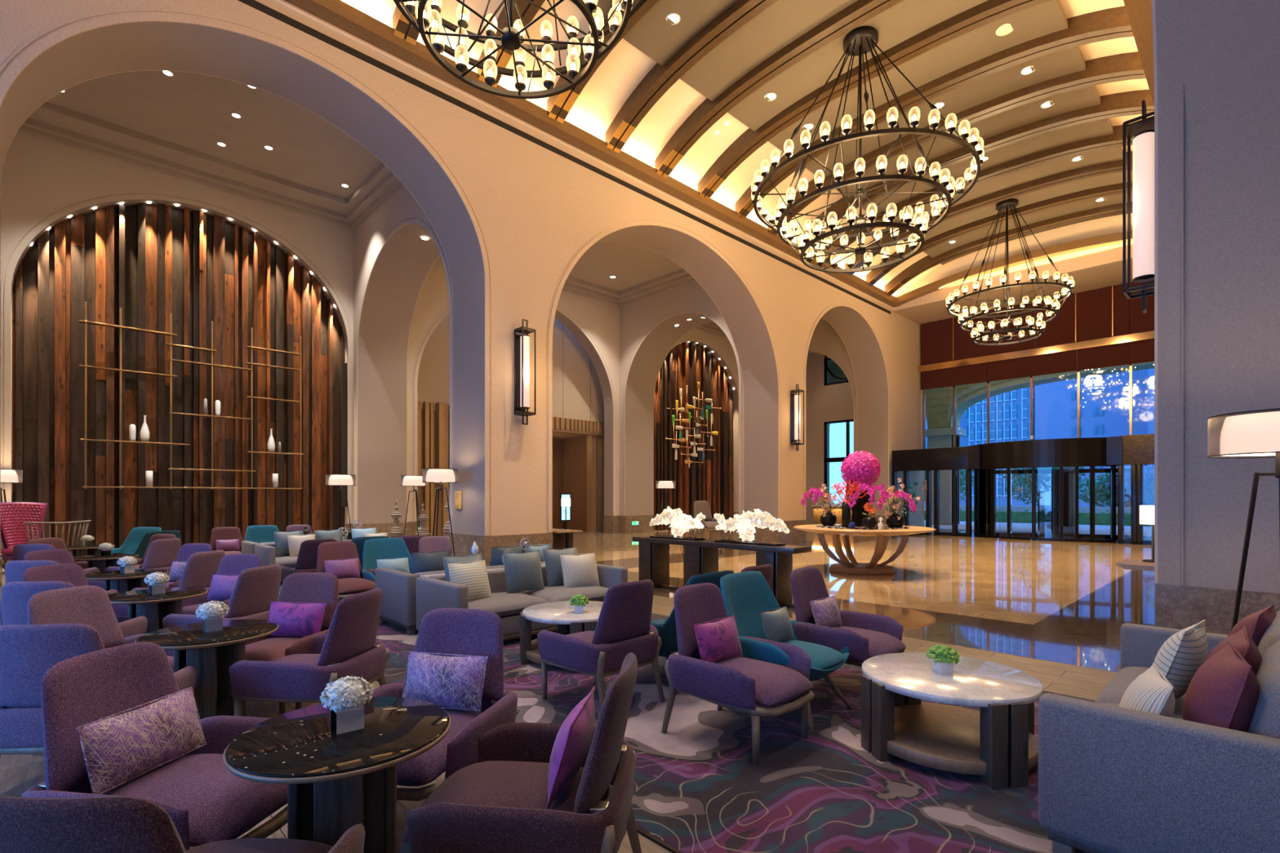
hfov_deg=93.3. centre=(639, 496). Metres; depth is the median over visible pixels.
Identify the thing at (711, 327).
ceiling
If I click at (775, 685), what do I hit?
seat cushion
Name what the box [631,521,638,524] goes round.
exit sign
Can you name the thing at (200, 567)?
armchair
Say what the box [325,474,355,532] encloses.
floor lamp
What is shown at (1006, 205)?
ring chandelier
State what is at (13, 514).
wingback chair
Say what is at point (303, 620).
cushion
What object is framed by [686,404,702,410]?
paddle
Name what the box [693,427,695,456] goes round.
paddle
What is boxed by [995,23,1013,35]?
recessed light
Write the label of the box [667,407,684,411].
paddle
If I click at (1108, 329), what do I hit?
wall panel
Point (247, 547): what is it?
sofa
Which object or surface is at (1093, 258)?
ceiling
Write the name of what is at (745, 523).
flower arrangement
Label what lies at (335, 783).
round table
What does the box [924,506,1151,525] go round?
hedge
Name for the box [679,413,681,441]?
paddle
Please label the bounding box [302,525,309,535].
brass urn
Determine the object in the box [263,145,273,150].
recessed light
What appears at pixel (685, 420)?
paddle
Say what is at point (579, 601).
potted plant
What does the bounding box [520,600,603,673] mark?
coffee table
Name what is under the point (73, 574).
armchair
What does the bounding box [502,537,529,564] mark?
sculpture
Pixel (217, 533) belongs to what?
armchair
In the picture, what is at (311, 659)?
seat cushion
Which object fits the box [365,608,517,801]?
armchair
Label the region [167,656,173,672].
throw pillow
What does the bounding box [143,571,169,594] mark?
flower vase
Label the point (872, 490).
orchid spray
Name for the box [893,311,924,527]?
wall
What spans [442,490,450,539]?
finial
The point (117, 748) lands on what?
cushion
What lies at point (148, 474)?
vase
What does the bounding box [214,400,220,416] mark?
vase
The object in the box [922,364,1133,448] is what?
window
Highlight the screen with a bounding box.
[560,493,570,529]
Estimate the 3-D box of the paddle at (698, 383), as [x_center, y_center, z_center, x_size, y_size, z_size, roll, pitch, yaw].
[2.624,-4.378,28.176,0.170,1.848,0.318,0,0,-44]
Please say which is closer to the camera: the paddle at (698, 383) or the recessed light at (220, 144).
the recessed light at (220, 144)
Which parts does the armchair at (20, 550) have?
backrest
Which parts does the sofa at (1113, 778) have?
armrest, armrest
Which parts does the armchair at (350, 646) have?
leg, leg, seat frame, leg, backrest, leg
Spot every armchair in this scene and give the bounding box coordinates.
[0,560,118,625]
[0,581,147,637]
[0,623,196,754]
[0,795,364,852]
[13,543,99,574]
[21,641,287,850]
[22,563,128,622]
[23,549,103,588]
[26,537,87,568]
[27,585,173,672]
[104,537,181,573]
[111,527,160,553]
[130,550,225,591]
[132,533,176,568]
[133,530,180,558]
[147,543,212,587]
[162,564,281,628]
[182,554,261,614]
[209,526,242,555]
[229,587,390,716]
[244,524,279,542]
[245,572,338,715]
[280,538,342,599]
[285,524,312,535]
[316,541,375,599]
[351,536,388,568]
[362,537,411,582]
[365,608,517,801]
[398,535,426,556]
[400,652,641,852]
[418,536,453,555]
[537,579,664,709]
[650,570,733,694]
[661,582,814,766]
[691,500,724,539]
[720,570,852,730]
[740,564,772,587]
[791,566,906,666]
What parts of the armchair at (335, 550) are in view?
backrest, seat frame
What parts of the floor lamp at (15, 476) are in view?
leg, lamp shade, lamp shade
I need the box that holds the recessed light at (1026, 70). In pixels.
[1020,66,1035,75]
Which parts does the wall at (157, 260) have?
arch moulding, arch moulding, speaker grille panel, arch moulding, arch moulding, arch moulding, arch moulding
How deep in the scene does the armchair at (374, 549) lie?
8.18 m
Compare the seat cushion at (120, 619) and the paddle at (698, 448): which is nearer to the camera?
the seat cushion at (120, 619)
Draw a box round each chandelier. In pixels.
[393,0,644,98]
[751,26,984,272]
[945,198,1075,345]
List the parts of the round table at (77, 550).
leg, leg, glass, leg, leg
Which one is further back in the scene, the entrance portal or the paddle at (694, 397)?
the paddle at (694, 397)
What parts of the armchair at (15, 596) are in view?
backrest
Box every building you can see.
[968,386,1034,506]
[1034,368,1147,506]
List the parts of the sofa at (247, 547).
armrest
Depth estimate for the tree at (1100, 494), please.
39.98 m
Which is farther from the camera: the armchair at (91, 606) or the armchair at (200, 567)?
the armchair at (200, 567)
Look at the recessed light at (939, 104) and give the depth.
14.00 m
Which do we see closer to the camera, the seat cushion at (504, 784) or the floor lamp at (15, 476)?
the seat cushion at (504, 784)
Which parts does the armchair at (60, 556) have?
backrest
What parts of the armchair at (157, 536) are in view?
backrest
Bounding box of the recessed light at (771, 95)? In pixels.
[764,92,776,101]
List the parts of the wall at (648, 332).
arch moulding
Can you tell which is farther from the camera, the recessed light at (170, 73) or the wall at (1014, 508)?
the wall at (1014, 508)
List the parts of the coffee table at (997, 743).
leg, leg, leg, leg, leg, leg, leg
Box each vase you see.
[80,534,94,546]
[97,542,114,555]
[116,555,137,573]
[128,424,136,441]
[139,415,149,441]
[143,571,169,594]
[145,471,152,486]
[195,600,229,632]
[203,398,208,414]
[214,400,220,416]
[267,428,275,452]
[272,473,278,488]
[277,441,281,453]
[319,675,373,734]
[802,483,842,526]
[821,479,867,528]
[840,450,881,526]
[879,477,926,528]
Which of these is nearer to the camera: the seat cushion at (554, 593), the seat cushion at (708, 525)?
the seat cushion at (554, 593)
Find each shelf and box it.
[79,302,303,488]
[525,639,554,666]
[887,702,1038,775]
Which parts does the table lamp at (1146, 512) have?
lamp shade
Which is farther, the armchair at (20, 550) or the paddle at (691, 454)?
the paddle at (691, 454)
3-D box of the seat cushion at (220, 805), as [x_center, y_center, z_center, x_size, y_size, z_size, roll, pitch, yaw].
[-1.672,1.127,2.288,0.670,0.161,0.516,0,0,8]
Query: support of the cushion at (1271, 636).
on the sofa at (1113, 778)
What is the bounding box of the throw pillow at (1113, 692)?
[1094,666,1185,715]
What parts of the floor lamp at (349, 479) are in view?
leg, lamp shade, lamp shade, leg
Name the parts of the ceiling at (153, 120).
cornice, cornice, cornice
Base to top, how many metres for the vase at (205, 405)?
0.420 m
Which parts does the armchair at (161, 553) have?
backrest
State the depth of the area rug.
3.14 m
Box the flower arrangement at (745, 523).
[713,508,789,546]
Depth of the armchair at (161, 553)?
8.45 m
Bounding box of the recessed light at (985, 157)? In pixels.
[980,155,989,161]
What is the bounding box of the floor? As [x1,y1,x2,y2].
[0,528,1155,852]
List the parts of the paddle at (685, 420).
blade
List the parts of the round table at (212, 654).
leg, leg, leg, leg, glass, leg, leg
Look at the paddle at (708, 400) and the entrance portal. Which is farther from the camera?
the paddle at (708, 400)
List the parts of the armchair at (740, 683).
leg, backrest, leg, seat frame, leg, leg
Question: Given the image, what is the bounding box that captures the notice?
[454,490,462,509]
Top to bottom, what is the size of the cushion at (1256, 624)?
0.446 m
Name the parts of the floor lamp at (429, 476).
leg, lamp shade, lamp shade, leg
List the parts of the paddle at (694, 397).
blade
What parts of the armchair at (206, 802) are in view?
backrest, seat frame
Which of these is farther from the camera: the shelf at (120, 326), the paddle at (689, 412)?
the paddle at (689, 412)
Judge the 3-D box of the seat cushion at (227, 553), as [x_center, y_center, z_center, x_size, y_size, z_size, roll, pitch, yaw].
[-7.748,1.127,11.425,0.516,0.161,0.670,0,0,-44]
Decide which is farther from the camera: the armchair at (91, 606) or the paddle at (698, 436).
the paddle at (698, 436)
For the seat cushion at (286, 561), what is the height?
0.175 m
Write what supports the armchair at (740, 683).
on the area rug
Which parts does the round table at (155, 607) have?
leg, leg, leg, glass, leg, leg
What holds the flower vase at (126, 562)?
on the round table at (113, 580)
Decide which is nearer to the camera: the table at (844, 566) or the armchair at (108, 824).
the armchair at (108, 824)
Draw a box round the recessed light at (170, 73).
[161,70,173,76]
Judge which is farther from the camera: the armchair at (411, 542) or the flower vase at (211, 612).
the armchair at (411, 542)
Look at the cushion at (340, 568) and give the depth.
7.63 m
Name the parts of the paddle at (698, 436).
blade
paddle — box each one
[666,437,685,442]
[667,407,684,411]
[671,415,675,444]
[671,444,691,448]
[675,400,678,426]
[675,418,688,422]
[675,425,694,429]
[675,431,677,459]
[679,388,682,417]
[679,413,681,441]
[680,453,697,457]
[682,429,688,458]
[684,459,703,463]
[685,385,688,413]
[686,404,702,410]
[688,412,690,442]
[688,434,701,438]
[690,441,705,445]
[693,396,696,422]
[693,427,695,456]
[696,382,699,422]
[696,397,711,402]
[696,410,698,439]
[697,447,715,451]
[700,391,703,417]
[701,431,718,435]
[702,433,704,461]
[705,409,708,436]
[706,404,720,409]
[710,418,712,445]
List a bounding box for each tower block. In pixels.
[924,408,968,508]
[1147,368,1154,470]
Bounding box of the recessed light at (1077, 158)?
[1071,155,1083,161]
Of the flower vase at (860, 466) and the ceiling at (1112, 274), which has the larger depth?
the ceiling at (1112, 274)
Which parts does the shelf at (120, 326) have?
upright rod, upright rod, upright rod, upright rod, upright rod, upright rod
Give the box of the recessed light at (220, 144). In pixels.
[216,142,226,146]
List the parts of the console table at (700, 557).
leg panel, leg panel, leg panel, leg panel, foot rail, leg panel, leg panel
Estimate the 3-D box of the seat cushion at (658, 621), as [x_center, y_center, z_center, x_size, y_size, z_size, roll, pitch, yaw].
[0.236,1.108,4.946,0.490,0.150,0.590,0,0,-44]
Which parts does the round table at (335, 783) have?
leg, leg, glass, leg, leg, leg, leg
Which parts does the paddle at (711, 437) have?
blade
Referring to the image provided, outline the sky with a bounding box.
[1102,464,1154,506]
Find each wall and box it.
[0,0,893,599]
[0,130,738,568]
[352,183,452,549]
[619,280,743,540]
[805,353,853,524]
[807,321,856,453]
[829,341,1154,524]
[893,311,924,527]
[960,505,1130,513]
[1151,0,1279,635]
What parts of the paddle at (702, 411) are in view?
blade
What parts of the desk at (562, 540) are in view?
post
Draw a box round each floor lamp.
[0,468,22,569]
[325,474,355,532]
[400,475,427,536]
[422,468,458,555]
[656,480,675,536]
[1207,408,1279,630]
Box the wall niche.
[417,313,604,536]
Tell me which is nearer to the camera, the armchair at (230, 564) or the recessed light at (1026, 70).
the armchair at (230, 564)
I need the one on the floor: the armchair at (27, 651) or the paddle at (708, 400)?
the armchair at (27, 651)
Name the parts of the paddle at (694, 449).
blade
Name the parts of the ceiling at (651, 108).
dropped panel, dropped panel, dropped panel, dropped panel, dropped panel, dropped panel, dropped panel, dropped panel, dropped panel, dropped panel, dropped panel, dropped panel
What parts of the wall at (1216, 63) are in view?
arch moulding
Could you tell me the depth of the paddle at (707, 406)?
28.62 m
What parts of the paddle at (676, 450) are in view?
blade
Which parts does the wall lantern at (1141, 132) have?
cap plate, cap plate, handle, handle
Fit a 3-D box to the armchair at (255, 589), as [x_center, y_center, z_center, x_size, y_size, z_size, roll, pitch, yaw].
[-3.604,1.052,5.266,0.810,0.904,0.751,0,0,9]
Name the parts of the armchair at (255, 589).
backrest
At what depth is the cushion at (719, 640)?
3.78 m
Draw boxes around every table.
[66,544,115,562]
[72,553,138,572]
[84,568,168,592]
[107,587,207,633]
[134,619,279,719]
[222,697,451,852]
[420,563,545,577]
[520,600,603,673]
[632,535,811,608]
[792,524,936,575]
[861,652,1043,789]
[1115,558,1154,571]
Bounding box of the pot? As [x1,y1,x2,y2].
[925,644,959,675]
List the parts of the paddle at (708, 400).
blade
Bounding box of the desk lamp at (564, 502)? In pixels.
[560,498,571,530]
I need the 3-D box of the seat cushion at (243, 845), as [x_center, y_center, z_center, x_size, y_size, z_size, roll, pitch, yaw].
[-1.180,1.127,1.634,0.516,0.161,0.670,0,0,2]
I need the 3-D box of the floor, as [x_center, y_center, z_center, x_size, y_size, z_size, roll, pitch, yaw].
[1.793,1.560,14.216,36.700,0.120,28.000,0,0,-44]
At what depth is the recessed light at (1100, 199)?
18.29 m
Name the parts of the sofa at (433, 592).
armrest, backrest, seat, armrest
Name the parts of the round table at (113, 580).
leg, leg, leg, glass, leg, leg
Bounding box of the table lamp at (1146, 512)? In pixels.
[1139,505,1154,562]
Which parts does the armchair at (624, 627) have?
leg, seat frame, leg, backrest, leg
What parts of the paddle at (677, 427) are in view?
blade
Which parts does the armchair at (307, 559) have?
backrest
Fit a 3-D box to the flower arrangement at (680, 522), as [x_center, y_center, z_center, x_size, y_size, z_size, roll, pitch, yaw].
[0.574,0.417,9.667,0.265,0.527,1.192,0,0,-44]
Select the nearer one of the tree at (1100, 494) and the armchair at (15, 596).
the armchair at (15, 596)
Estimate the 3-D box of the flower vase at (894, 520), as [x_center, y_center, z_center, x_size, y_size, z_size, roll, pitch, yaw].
[4.958,0.136,11.660,0.625,0.968,0.874,0,0,-13]
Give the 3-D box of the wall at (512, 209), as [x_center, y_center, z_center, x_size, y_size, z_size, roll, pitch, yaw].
[-1.552,-3.135,14.264,31.982,9.270,1.377,0,0,-44]
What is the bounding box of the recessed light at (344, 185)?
[341,183,349,187]
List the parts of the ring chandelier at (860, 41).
tie rod, bulb, tie rod, bulb, tie rod, tie rod, bulb, bulb, suspension rod, suspension rod, suspension rod, bulb, bulb, bulb, bulb, suspension rod, suspension rod, bulb, tie rod, bulb, tie rod, suspension rod, bulb, rod, suspension rod, lamp shade, bulb, bulb, suspension rod, bulb, suspension rod, bulb, bulb, bulb, bulb, tie rod, suspension rod, suspension rod, bulb, suspension rod, bulb, bulb, tie rod, bulb, lamp shade, bulb, tie rod, bulb, bulb, bulb, tie rod, lamp shade, bulb, bulb, bulb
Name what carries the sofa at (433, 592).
on the area rug
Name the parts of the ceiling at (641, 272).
cornice, cornice, cornice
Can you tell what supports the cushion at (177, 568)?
on the armchair at (185, 550)
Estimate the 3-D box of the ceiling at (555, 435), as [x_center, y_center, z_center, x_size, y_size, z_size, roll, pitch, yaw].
[-4.503,-2.725,25.228,5.500,0.150,3.400,0,0,-44]
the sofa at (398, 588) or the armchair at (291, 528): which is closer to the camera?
the sofa at (398, 588)
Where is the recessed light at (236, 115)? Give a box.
[231,112,241,118]
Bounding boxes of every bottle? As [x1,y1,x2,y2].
[878,517,883,529]
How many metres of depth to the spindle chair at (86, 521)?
10.59 m
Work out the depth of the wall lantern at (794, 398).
19.45 m
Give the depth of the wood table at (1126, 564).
7.43 m
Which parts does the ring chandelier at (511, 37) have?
tie rod, lamp shade, bulb, lamp shade, bulb, bulb, lamp shade, bulb, tie rod, suspension rod, lamp shade, lamp shade, bulb, bulb, lamp shade, lamp shade, bulb, lamp shade, rod, bulb, lamp shade, bulb, tie rod, tie rod, lamp shade, bulb, lamp shade, bulb, lamp shade, bulb, suspension rod, lamp shade, bulb, lamp shade, lamp shade, bulb, bulb, lamp shade, bulb, bulb, tie rod, lamp shade, bulb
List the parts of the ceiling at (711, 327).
cornice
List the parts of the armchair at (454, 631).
seat frame, backrest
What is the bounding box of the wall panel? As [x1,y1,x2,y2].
[917,279,1154,390]
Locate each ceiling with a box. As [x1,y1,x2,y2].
[17,70,402,228]
[274,0,1154,308]
[552,432,586,439]
[562,241,696,306]
[694,317,826,337]
[893,213,1133,311]
[894,259,1133,324]
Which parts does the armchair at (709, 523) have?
backrest, seat frame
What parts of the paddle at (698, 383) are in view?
blade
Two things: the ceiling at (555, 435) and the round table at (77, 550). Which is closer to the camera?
the round table at (77, 550)
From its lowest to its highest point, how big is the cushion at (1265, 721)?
0.429 m
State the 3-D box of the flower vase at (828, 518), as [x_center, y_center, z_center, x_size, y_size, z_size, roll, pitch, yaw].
[3.839,0.176,12.543,0.688,0.888,0.946,0,0,-44]
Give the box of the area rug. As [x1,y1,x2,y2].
[279,582,1095,852]
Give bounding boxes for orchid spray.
[800,487,825,507]
[847,482,889,509]
[876,490,916,512]
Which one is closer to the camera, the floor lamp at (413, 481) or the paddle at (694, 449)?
the floor lamp at (413, 481)
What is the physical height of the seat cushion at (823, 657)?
0.150 m
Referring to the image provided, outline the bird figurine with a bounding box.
[471,542,479,554]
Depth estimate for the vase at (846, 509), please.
11.78 m
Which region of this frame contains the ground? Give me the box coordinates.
[831,503,1151,536]
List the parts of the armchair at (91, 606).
backrest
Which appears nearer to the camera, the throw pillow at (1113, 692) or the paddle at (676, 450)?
the throw pillow at (1113, 692)
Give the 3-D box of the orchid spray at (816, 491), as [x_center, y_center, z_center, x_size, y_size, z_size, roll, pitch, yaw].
[3.587,0.065,12.566,0.177,0.513,0.548,0,0,-44]
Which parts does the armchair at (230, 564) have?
backrest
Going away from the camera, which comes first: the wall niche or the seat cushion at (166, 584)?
the seat cushion at (166, 584)
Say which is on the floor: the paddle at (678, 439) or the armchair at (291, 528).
the armchair at (291, 528)
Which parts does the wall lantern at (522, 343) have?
plate, cap plate, cap plate, handle, handle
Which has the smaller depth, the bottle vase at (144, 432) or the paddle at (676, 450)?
the bottle vase at (144, 432)
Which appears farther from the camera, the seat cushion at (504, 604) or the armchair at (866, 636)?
the seat cushion at (504, 604)
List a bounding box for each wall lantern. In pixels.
[514,319,536,425]
[790,384,804,451]
[1122,99,1154,313]
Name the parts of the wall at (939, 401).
arch trim, arch trim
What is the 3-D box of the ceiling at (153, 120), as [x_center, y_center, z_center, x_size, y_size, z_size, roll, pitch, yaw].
[-8.713,-7.935,12.586,7.300,0.530,6.180,0,0,-44]
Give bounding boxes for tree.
[924,444,973,502]
[1001,466,1086,506]
[1078,472,1145,506]
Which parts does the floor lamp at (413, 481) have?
leg, lamp shade, lamp shade, leg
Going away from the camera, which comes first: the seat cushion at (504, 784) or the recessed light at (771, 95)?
the seat cushion at (504, 784)
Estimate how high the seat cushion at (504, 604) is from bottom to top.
0.175 m
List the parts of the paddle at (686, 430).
blade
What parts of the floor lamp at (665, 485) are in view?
leg, lamp shade, lamp shade, leg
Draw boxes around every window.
[824,355,848,386]
[824,418,853,503]
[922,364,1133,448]
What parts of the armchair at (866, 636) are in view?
backrest, seat frame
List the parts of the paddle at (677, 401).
blade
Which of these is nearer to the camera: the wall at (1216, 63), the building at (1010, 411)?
the wall at (1216, 63)
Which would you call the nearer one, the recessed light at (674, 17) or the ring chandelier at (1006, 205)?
the recessed light at (674, 17)
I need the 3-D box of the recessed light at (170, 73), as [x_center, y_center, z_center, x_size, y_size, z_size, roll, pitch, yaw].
[-8.974,-8.045,11.488,0.191,0.011,0.191,0,0,-44]
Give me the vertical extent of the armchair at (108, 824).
0.904 m
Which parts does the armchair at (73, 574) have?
backrest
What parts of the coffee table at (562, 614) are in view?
leg, leg, leg, leg, leg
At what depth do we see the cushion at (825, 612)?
4.71 m
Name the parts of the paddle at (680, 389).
blade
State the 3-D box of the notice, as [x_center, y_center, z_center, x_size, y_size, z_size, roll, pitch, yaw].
[-3.805,0.080,12.646,0.021,0.380,0.280,0,0,-44]
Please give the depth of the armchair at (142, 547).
10.10 m
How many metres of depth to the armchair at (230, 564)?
6.21 m
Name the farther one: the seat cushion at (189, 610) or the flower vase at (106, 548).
the flower vase at (106, 548)
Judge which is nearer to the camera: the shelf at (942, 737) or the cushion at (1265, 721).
the cushion at (1265, 721)
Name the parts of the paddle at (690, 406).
blade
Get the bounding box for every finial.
[389,499,403,537]
[414,502,431,537]
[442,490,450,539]
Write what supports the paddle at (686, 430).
attached to the wall at (157, 260)
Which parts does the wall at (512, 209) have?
arch moulding, arch moulding, arch moulding, picture rail, arch moulding, arch moulding, arch moulding, arch moulding, arch moulding, arch moulding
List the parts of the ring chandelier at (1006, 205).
suspension rod, suspension rod, suspension rod, suspension rod, suspension rod, suspension rod, rod, suspension rod, suspension rod, suspension rod, suspension rod, suspension rod, suspension rod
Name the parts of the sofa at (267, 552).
armrest, backrest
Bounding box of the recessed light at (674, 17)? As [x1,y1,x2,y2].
[666,13,680,24]
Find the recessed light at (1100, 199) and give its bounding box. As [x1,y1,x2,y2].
[1095,197,1106,201]
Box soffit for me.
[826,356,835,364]
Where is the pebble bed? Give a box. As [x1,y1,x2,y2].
[816,524,910,529]
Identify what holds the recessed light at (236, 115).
in the ceiling at (153, 120)
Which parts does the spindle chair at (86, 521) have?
rail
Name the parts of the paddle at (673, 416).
blade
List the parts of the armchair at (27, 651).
seat frame, backrest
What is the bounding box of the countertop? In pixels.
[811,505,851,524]
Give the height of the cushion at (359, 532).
0.420 m
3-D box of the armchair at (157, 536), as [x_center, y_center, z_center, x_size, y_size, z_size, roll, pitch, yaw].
[-7.581,1.052,9.213,0.751,0.904,0.810,0,0,9]
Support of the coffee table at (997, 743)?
on the area rug
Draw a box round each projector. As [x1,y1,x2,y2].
[337,519,361,539]
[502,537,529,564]
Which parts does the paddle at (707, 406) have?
blade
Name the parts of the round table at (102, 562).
leg, leg, glass, leg, leg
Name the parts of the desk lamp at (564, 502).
lamp shade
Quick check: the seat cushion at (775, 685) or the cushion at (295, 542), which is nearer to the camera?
the seat cushion at (775, 685)
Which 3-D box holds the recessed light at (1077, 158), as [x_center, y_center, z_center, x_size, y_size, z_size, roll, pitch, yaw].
[11.637,-8.973,16.058,0.280,0.016,0.280,0,0,-44]
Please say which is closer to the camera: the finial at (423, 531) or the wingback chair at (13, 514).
the wingback chair at (13, 514)
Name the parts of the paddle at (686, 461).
blade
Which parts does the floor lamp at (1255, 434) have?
lamp shade, lamp shade, leg, stem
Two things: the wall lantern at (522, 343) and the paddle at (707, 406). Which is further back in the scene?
the paddle at (707, 406)
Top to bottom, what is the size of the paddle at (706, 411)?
1.266 m
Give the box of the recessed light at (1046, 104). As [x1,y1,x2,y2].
[1040,100,1053,108]
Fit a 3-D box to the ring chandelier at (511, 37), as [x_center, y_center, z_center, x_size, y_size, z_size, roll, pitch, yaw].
[-1.376,-6.935,6.448,3.404,4.169,3.400,0,0,17]
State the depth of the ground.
29.11 m
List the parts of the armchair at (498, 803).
seat frame, backrest, leg, leg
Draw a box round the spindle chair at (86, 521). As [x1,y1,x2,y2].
[23,520,90,553]
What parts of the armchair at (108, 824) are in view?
backrest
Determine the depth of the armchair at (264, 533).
12.16 m
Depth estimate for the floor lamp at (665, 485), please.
20.95 m
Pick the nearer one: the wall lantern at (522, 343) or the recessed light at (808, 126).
the wall lantern at (522, 343)
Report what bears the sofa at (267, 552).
on the area rug
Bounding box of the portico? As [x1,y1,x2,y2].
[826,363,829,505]
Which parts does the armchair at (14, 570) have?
backrest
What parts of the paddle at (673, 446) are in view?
blade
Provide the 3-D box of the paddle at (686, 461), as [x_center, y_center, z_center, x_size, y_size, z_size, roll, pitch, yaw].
[2.400,-1.571,27.960,1.294,0.170,0.318,-1,1,-44]
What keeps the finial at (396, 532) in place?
on the floor
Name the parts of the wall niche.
corridor oak panel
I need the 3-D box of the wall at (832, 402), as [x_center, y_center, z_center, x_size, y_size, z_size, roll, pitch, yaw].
[9.312,-3.600,30.198,0.300,10.200,6.800,0,0,-44]
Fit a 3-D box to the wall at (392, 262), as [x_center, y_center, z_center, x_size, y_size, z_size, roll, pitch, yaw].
[-5.580,-3.300,15.604,1.444,9.600,6.212,0,0,-44]
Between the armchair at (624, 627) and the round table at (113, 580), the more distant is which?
the round table at (113, 580)
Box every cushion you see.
[0,546,13,555]
[75,686,206,794]
[102,753,287,847]
[115,615,128,622]
[147,582,173,587]
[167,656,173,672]
[168,561,186,581]
[182,601,221,614]
[186,838,333,852]
[206,574,238,600]
[215,538,239,551]
[225,551,241,555]
[245,636,302,661]
[267,601,326,636]
[270,653,319,665]
[273,530,303,557]
[275,555,297,567]
[287,533,315,556]
[314,528,342,541]
[324,558,360,578]
[337,577,374,595]
[351,527,376,537]
[364,532,387,537]
[376,557,409,573]
[396,708,481,786]
[402,651,488,711]
[402,760,609,845]
[408,550,452,573]
[441,553,482,582]
[447,560,491,601]
[468,591,549,617]
[489,545,524,566]
[502,550,544,593]
[520,584,608,602]
[524,543,551,561]
[542,546,578,586]
[546,686,595,809]
[560,552,599,587]
[566,631,594,643]
[650,619,666,623]
[693,615,742,663]
[705,521,719,528]
[715,657,813,706]
[760,606,794,642]
[779,640,844,669]
[809,595,842,627]
[832,626,906,658]
[1118,663,1174,717]
[1153,618,1207,700]
[1182,640,1259,732]
[1204,626,1262,675]
[1227,604,1276,646]
[1247,640,1279,738]
[1257,610,1279,657]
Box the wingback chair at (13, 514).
[0,502,47,568]
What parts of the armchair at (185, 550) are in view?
backrest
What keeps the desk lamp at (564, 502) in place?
on the desk at (562, 540)
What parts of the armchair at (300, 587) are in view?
leg, backrest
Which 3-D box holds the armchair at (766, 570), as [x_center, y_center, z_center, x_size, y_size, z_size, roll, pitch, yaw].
[0.760,1.038,5.412,0.751,0.904,0.810,0,0,-44]
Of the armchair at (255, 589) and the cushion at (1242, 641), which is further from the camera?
the armchair at (255, 589)
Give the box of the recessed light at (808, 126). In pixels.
[802,123,813,130]
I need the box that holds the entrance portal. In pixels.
[891,433,1154,544]
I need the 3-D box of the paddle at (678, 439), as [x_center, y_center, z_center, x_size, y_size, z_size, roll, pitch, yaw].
[1.507,-2.539,27.170,1.271,0.170,0.318,-1,1,-44]
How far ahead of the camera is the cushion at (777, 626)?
4.25 m
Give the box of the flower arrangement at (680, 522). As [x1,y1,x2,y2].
[649,506,705,540]
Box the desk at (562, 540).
[551,528,582,550]
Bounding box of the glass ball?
[848,522,855,528]
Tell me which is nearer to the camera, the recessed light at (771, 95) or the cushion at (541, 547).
the cushion at (541, 547)
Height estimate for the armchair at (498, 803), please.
0.904 m
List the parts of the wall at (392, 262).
arch moulding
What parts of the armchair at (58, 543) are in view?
backrest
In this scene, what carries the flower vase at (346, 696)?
on the round table at (335, 783)
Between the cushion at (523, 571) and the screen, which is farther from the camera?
the screen
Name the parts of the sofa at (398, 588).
armrest, backrest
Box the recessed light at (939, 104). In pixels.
[933,102,944,109]
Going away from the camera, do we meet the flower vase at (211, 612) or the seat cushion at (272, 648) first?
the flower vase at (211, 612)
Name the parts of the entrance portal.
post, post, door glass, pull handle, pull handle, post, post, rail, post, rail, post, drum post, drum rail, drum glass, drum post, drum glass, drum rail, drum post, drum glass, drum rail, drum post, drum rail, drum post, drum rail, drum post, drum rail, drum glass, drum post, drum rail, drum glass, drum post, post, rail, post, post, rail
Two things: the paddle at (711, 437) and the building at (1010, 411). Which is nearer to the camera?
the paddle at (711, 437)
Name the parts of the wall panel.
panel, panel, panel, panel, panel, panel, panel, panel, panel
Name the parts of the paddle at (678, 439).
blade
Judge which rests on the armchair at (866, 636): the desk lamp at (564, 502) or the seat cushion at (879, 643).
the seat cushion at (879, 643)
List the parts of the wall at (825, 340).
arch moulding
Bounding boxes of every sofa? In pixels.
[241,538,344,554]
[254,539,351,582]
[374,561,545,635]
[416,564,627,640]
[1038,622,1279,852]
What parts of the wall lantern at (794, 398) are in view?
plate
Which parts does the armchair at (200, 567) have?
backrest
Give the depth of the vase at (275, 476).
15.87 m

